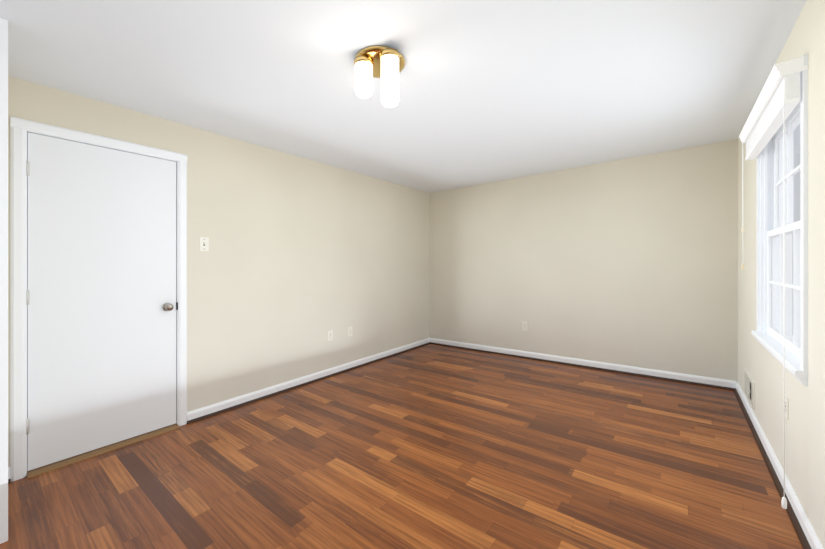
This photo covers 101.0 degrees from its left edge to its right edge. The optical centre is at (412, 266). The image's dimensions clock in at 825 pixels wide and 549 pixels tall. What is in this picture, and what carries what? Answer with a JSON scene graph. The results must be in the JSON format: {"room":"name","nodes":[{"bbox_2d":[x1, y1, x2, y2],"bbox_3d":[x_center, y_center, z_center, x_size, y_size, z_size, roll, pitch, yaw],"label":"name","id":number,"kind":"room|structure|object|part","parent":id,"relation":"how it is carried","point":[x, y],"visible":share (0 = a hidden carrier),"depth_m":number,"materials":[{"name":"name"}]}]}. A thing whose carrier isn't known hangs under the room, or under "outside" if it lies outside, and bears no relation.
{"room":"empty bedroom","nodes":[
{"label":"empty bedroom","id":0,"kind":"room"},
{"bbox_2d":[26,161,29,434],"bbox_3d":[-2.385,0.195,2.107,0.012,1.698,0.018,0,0,38],"label":"door hinge","id":1,"kind":"object","parent":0,"point":[27,163],"depth_m":2.10,"materials":[{"name":"white metal"}]},
{"bbox_2d":[8,76,429,466],"bbox_3d":[-1.571,0.062,3.270,0.150,2.500,5.837,0,0,38],"label":"wall","id":2,"kind":"structure","parent":0,"point":[301,250],"depth_m":3.38,"materials":[{"name":"beige paint"}]},
{"bbox_2d":[10,116,186,481],"bbox_3d":[-2.191,0.193,2.458,0.167,2.209,0.934,0,0,38],"label":"door frame","id":3,"kind":"structure","parent":2,"relation":"in","point":[19,128],"depth_m":2.08,"materials":[{"name":"white wood"}]},
{"bbox_2d":[27,132,175,470],"bbox_3d":[-2.133,0.216,2.413,0.105,2.114,0.794,0,0,38],"label":"door","id":4,"kind":"structure","parent":2,"relation":"in","point":[101,221],"depth_m":2.36,"materials":[{"name":"white wood"}]},
{"bbox_2d":[27,423,178,477],"bbox_3d":[-2.140,1.283,2.419,0.105,0.025,0.800,0,0,38],"label":"threshold","id":5,"kind":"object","parent":2,"relation":"attached to","point":[83,456],"depth_m":2.34,"materials":[{"name":"brown wood"}]},
{"bbox_2d":[199,237,208,250],"bbox_3d":[-1.766,-0.187,2.884,0.015,0.119,0.072,0,0,38],"label":"switch plate","id":6,"kind":"object","parent":2,"relation":"attached to","point":[203,241],"visible":1,"depth_m":2.88,"materials":[{"name":"white plastic"}]},
{"bbox_2d":[328,330,332,340],"bbox_3d":[-0.953,0.804,3.937,0.008,0.119,0.072,0,0,38],"label":"outlet","id":7,"kind":"object","parent":2,"relation":"attached to","point":[330,333],"visible":1,"depth_m":3.94,"materials":[{"name":"white plastic"}]},
{"bbox_2d":[348,326,351,336],"bbox_3d":[-0.766,0.801,4.177,0.008,0.119,0.072,0,0,38],"label":"outlet","id":8,"kind":"object","parent":2,"relation":"attached to","point":[350,327],"visible":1,"depth_m":4.18,"materials":[{"name":"white plastic"}]},
{"bbox_2d":[8,342,810,548],"bbox_3d":[-0.074,1.242,2.107,3.642,0.117,5.837,0,0,38],"label":"baseboard","id":9,"kind":"structure","parent":2,"relation":"attached to","point":[803,540],"depth_m":3.18,"materials":[{"name":"white wood"}]},
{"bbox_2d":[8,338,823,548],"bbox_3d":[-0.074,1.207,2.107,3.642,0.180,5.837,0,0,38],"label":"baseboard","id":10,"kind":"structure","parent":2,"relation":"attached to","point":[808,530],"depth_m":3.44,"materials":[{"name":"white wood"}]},
{"bbox_2d":[0,344,802,548],"bbox_3d":[-0.074,1.287,2.107,3.942,0.172,6.137,0,0,38],"label":"floor","id":11,"kind":"structure","parent":0,"point":[430,446],"depth_m":2.05,"materials":[{"name":"brown wood"}]},
{"bbox_2d":[0,0,806,192],"bbox_3d":[-0.074,-1.213,2.107,3.942,0.172,6.137,0,0,38],"label":"ceiling","id":12,"kind":"structure","parent":0,"point":[490,90],"depth_m":2.05,"materials":[{"name":"white paint"}]},
{"bbox_2d":[354,46,404,107],"bbox_3d":[-0.186,-1.028,1.958,0.292,0.309,0.291,0,0,15],"label":"light","id":13,"kind":"object","parent":12,"relation":"hanging from","point":[385,63],"visible":1,"depth_m":1.84,"materials":[{"name":"white glass"}]},
{"bbox_2d":[430,139,737,381],"bbox_3d":[1.762,0.007,4.471,3.942,2.492,0.150,0,0,38],"label":"wall","id":14,"kind":"structure","parent":0,"point":[633,261],"depth_m":4.00,"materials":[{"name":"beige paint"}]},
{"bbox_2d":[522,321,527,330],"bbox_3d":[1.511,0.804,4.566,0.072,0.119,0.008,0,0,38],"label":"outlet","id":15,"kind":"object","parent":14,"relation":"attached to","point":[524,324],"visible":1,"depth_m":4.56,"materials":[{"name":"white plastic"}]},
{"bbox_2d":[738,0,824,548],"bbox_3d":[1.423,0.013,0.944,0.150,2.500,5.837,0,0,38],"label":"wall","id":16,"kind":"structure","parent":0,"point":[805,426],"depth_m":1.62,"materials":[{"name":"beige paint"}]},
{"bbox_2d":[744,369,754,408],"bbox_3d":[2.721,0.984,2.749,0.016,0.204,0.430,0,0,38],"label":"air vent","id":17,"kind":"object","parent":16,"relation":"in","point":[749,384],"visible":1,"depth_m":2.72,"materials":[{"name":"white metal"}]},
{"bbox_2d":[741,54,807,508],"bbox_3d":[2.162,0.086,1.974,0.248,2.110,1.158,0,0,38],"label":"window","id":18,"kind":"structure","parent":16,"relation":"in","point":[775,227],"depth_m":2.08,"materials":[{"name":"white wood"}]},
{"bbox_3d":[2.073,0.121,2.031,0.038,2.040,1.104,0,0,38],"label":"cord","id":19,"kind":"part","parent":18,"relation":"part of","materials":[{"name":"white plastic"}]},
{"bbox_2d":[739,57,807,160],"bbox_3d":[2.100,-0.860,2.022,0.105,0.203,1.158,0,0,38],"label":"window blind","id":20,"kind":"object","parent":18,"relation":"attached to","point":[782,86],"depth_m":1.77,"materials":[{"name":"white plastic"}]},
{"bbox_2d":[785,394,788,419],"bbox_3d":[2.013,0.755,1.831,0.008,0.119,0.072,0,0,38],"label":"outlet","id":21,"kind":"object","parent":16,"relation":"attached to","point":[786,396],"visible":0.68,"depth_m":1.82,"materials":[{"name":"white plastic"}]},
{"bbox_3d":[-2.256,0.073,1.711,0.680,2.451,0.215,0,0,38],"label":"wall","id":22,"kind":"structure","parent":0,"visible":0},
{"bbox_2d":[0,18,7,543],"bbox_3d":[-1.980,0.069,1.497,0.020,2.443,0.255,0,0,38],"label":"trim","id":23,"kind":"structure","parent":22,"relation":"attached to","point":[3,22],"depth_m":1.58,"materials":[{"name":"white wood"}]}
]}

